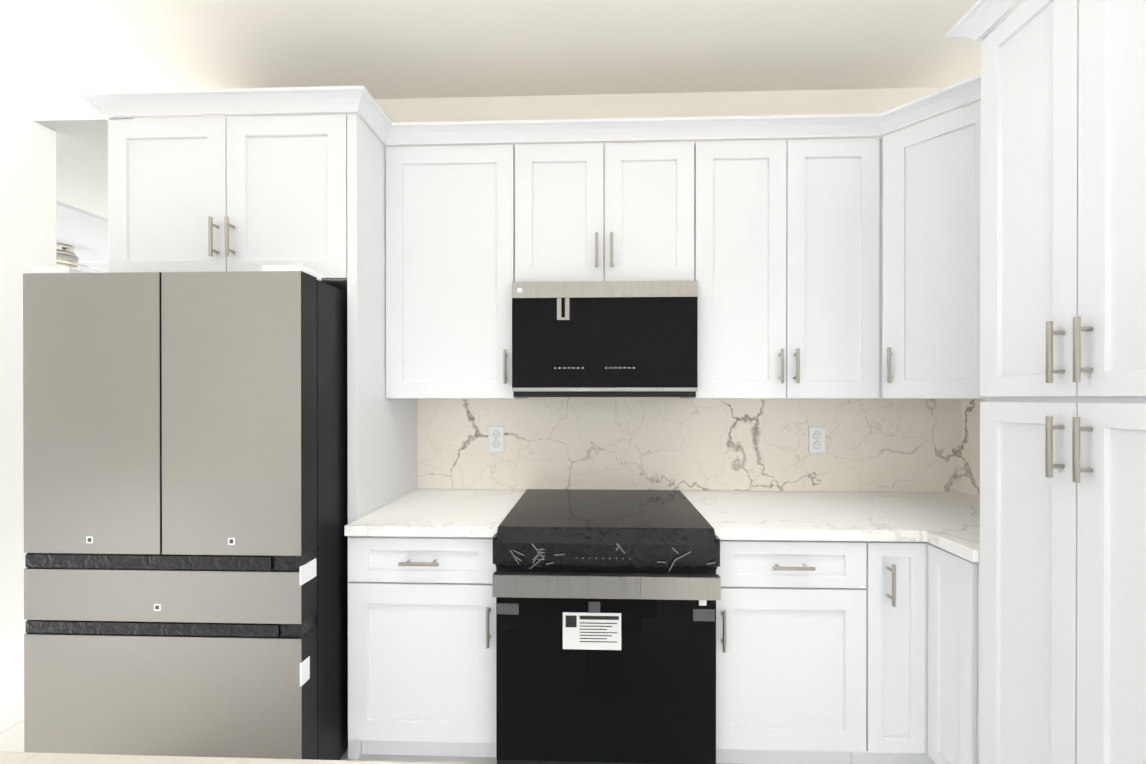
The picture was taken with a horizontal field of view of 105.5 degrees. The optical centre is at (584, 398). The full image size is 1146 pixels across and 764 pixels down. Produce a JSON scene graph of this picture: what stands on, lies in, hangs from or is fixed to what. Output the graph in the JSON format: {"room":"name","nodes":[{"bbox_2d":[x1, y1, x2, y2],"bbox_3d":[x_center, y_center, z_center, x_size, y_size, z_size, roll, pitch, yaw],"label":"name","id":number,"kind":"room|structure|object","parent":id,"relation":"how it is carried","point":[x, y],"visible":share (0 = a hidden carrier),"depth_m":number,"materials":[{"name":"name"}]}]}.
{"room":"kitchen","nodes":[
{"label":"kitchen","id":0,"kind":"room"},
{"bbox_2d":[0,105,55,662],"bbox_3d":[-3.107,-0.076,1.627,0.114,2.896,1.740,0,0,2],"label":"wall","id":1,"kind":"structure","parent":0,"point":[27,195],"depth_m":2.32,"materials":[{"name":"paint"}]},
{"bbox_2d":[56,204,107,272],"bbox_3d":[-6.893,-1.915,5.631,5.893,0.051,4.547,0,0,2],"label":"ceiling","id":2,"kind":"structure","parent":0,"point":[85,236],"depth_m":5.06,"materials":[{"name":"white paint"}]},
{"bbox_2d":[56,243,107,270],"bbox_3d":[-6.348,-1.742,5.357,1.329,0.291,1.356,0,0,2],"label":"ceiling fan","id":3,"kind":"object","parent":2,"relation":"hanging from","point":[66,258],"visible":0.56,"depth_m":5.30,"materials":[{"name":"grey"}]},
{"bbox_2d":[34,117,209,218],"bbox_3d":[-4.372,-1.711,5.613,12.865,0.355,6.362,0,0,2],"label":"wall","id":4,"kind":"structure","parent":0,"point":[81,164],"depth_m":2.83,"materials":[{"name":"paint"}]},
{"bbox_2d":[60,204,107,221],"bbox_3d":[-4.040,-1.579,5.543,0.081,0.091,4.260,0,0,2],"label":"trim","id":5,"kind":"structure","parent":4,"relation":"attached to","point":[80,211],"depth_m":3.57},
{"bbox_2d":[0,653,743,763],"bbox_3d":[-4.564,1.393,3.473,13.119,0.051,10.922,0,0,2],"label":"floor","id":6,"kind":"structure","parent":0,"point":[11,704],"depth_m":1.82,"materials":[{"name":"tile"}]},
{"bbox_2d":[23,265,347,759],"bbox_3d":[-1.387,0.464,1.821,0.946,1.814,0.768,0,0,2],"label":"refrigerator","id":7,"kind":"object","parent":6,"relation":"on","point":[185,459],"visible":0.98,"depth_m":1.44,"materials":[{"name":"silver metal"}]},
{"bbox_2d":[347,114,416,758],"bbox_3d":[-0.875,0.144,1.934,0.038,2.454,0.558,0,0,2],"label":"panel","id":8,"kind":"object","parent":6,"relation":"on","point":[382,450],"visible":0.54,"depth_m":1.74,"materials":[{"name":"white wood"}]},
{"bbox_2d":[348,536,495,756],"bbox_3d":[-0.579,0.933,1.872,0.554,0.876,0.668,0,0,2],"label":"base cabinet","id":9,"kind":"object","parent":6,"relation":"on","point":[421,645],"visible":0.83,"depth_m":1.58,"materials":[{"name":"white wood"}]},
{"bbox_2d":[344,489,526,537],"bbox_3d":[-0.578,0.474,1.882,0.556,0.038,0.646,0,0,2],"label":"countertop","id":10,"kind":"structure","parent":9,"relation":"on","point":[450,513],"depth_m":1.71,"materials":[{"name":"stone"}]},
{"bbox_2d":[492,489,720,763],"bbox_3d":[0.081,0.912,1.806,0.777,0.919,0.731,0,0,2],"label":"range","id":11,"kind":"object","parent":6,"relation":"on","point":[606,626],"visible":1,"depth_m":1.50,"materials":[{"name":"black metal"}]},
{"bbox_2d":[716,540,866,763],"bbox_3d":[0.733,0.933,1.832,0.536,0.876,0.668,0,0,2],"label":"base cabinet","id":12,"kind":"object","parent":6,"relation":"on","point":[790,651],"visible":0.85,"depth_m":1.54,"materials":[{"name":"white wood"}]},
{"bbox_2d":[851,541,979,763],"bbox_3d":[1.415,0.933,1.729,0.831,0.876,0.834,0,0,2],"label":"base cabinet","id":13,"kind":"object","parent":6,"relation":"on","point":[922,643],"visible":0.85,"depth_m":1.52,"materials":[{"name":"white wood"}]},
{"bbox_2d":[680,490,979,561],"bbox_3d":[1.146,0.475,1.736,1.368,0.038,0.834,0,0,2],"label":"countertop","id":14,"kind":"structure","parent":13,"relation":"on","point":[948,521],"depth_m":1.69,"materials":[{"name":"stone"}]},
{"bbox_2d":[979,0,1145,763],"bbox_3d":[1.476,0.145,1.038,0.667,2.455,0.533,0,0,2],"label":"pantry","id":15,"kind":"object","parent":6,"relation":"on","point":[1062,659],"visible":1,"depth_m":1.07,"materials":[{"name":"white wood"}]},
{"bbox_2d":[946,0,1021,42],"bbox_3d":[1.467,-1.113,1.035,0.684,0.064,0.648,0,0,2],"label":"crown molding","id":16,"kind":"structure","parent":15,"relation":"attached to","point":[980,20],"depth_m":1.28,"materials":[{"name":"white wood"}]},
{"bbox_3d":[-1.258,0.937,0.082,3.193,0.876,0.927,0,0,2],"label":"kitchen island","id":17,"kind":"object","parent":6,"relation":"on","visible":0},
{"bbox_2d":[0,752,466,763],"bbox_3d":[-1.258,0.479,0.081,3.269,0.038,1.003,0,0,2],"label":"island countertop","id":18,"kind":"structure","parent":17,"relation":"on","point":[34,758],"depth_m":0.55,"materials":[{"name":"stone"}]},
{"bbox_2d":[0,0,1025,120],"bbox_3d":[-0.657,-1.546,0.101,5.105,0.051,4.432,0,0,2],"label":"ceiling","id":19,"kind":"structure","parent":0,"point":[55,55],"depth_m":1.89,"materials":[{"name":"paint"}]},
{"bbox_2d":[225,87,961,147],"bbox_3d":[0.056,-0.078,2.243,3.810,2.896,0.114,0,0,2],"label":"wall","id":20,"kind":"structure","parent":0,"point":[738,103],"depth_m":2.17,"materials":[{"name":"paint"}]},
{"bbox_2d":[108,115,346,291],"bbox_3d":[-1.366,-0.771,1.927,0.940,0.626,0.597,0,0,2],"label":"upper cabinet","id":21,"kind":"object","parent":20,"relation":"attached to","point":[220,194],"visible":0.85,"depth_m":1.67,"materials":[{"name":"white wood"}]},
{"bbox_2d":[75,73,980,145],"bbox_3d":[-0.031,-1.115,1.851,3.729,0.064,0.664,0,0,2],"label":"crown molding","id":22,"kind":"structure","parent":21,"relation":"attached to","point":[358,100],"depth_m":1.77,"materials":[{"name":"white wood"}]},
{"bbox_2d":[386,145,526,398],"bbox_3d":[-0.574,-0.543,2.011,0.555,1.084,0.382,0,0,2],"label":"upper cabinet","id":23,"kind":"object","parent":20,"relation":"attached to","point":[450,244],"visible":0.94,"depth_m":1.87,"materials":[{"name":"white wood"}]},
{"bbox_2d":[515,142,693,281],"bbox_3d":[0.086,-0.784,1.991,0.761,0.601,0.382,0,0,2],"label":"upper cabinet","id":24,"kind":"object","parent":20,"relation":"attached to","point":[605,212],"visible":0.94,"depth_m":1.84,"materials":[{"name":"white wood"}]},
{"bbox_2d":[512,280,697,396],"bbox_3d":[0.086,-0.245,1.972,0.757,0.472,0.396,0,0,2],"label":"microwave","id":25,"kind":"object","parent":24,"relation":"attached to","point":[604,338],"visible":1,"depth_m":1.78,"materials":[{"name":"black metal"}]},
{"bbox_2d":[417,397,960,491],"bbox_3d":[0.498,-0.015,2.166,2.690,0.936,0.011,0,0,2],"label":"backsplash","id":26,"kind":"structure","parent":20,"relation":"attached to","point":[678,443],"depth_m":2.16,"materials":[{"name":"stone"}]},
{"bbox_2d":[488,426,503,451],"bbox_3d":[-0.444,0.202,2.184,0.079,0.130,0.008,0,0,2],"label":"electrical outlet","id":27,"kind":"object","parent":26,"relation":"attached to","point":[495,438],"visible":1,"depth_m":2.18,"materials":[{"name":"white plastic"}]},
{"bbox_2d":[808,427,824,452],"bbox_3d":[1.140,0.202,2.136,0.079,0.130,0.008,0,0,2],"label":"electrical outlet","id":28,"kind":"object","parent":26,"relation":"attached to","point":[816,439],"visible":1,"depth_m":2.13,"materials":[{"name":"white plastic"}]},
{"bbox_2d":[680,138,879,398],"bbox_3d":[0.849,-0.543,1.968,0.760,1.084,0.382,0,0,2],"label":"upper cabinet","id":29,"kind":"object","parent":20,"relation":"attached to","point":[786,254],"visible":1,"depth_m":1.82,"materials":[{"name":"white wood"}]},
{"bbox_2d":[877,101,985,398],"bbox_3d":[1.527,-0.542,1.835,0.613,1.084,0.608,0,0,2],"label":"upper cabinet","id":30,"kind":"object","parent":20,"relation":"attached to","point":[929,251],"visible":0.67,"depth_m":1.69,"materials":[{"name":"white wood"}]},
{"bbox_2d":[961,399,985,496],"bbox_3d":[1.824,0.228,1.703,0.011,0.453,0.810,0,0,2],"label":"backsplash","id":31,"kind":"structure","parent":20,"relation":"attached to","point":[970,408],"depth_m":2.06,"materials":[{"name":"stone"}]}
]}

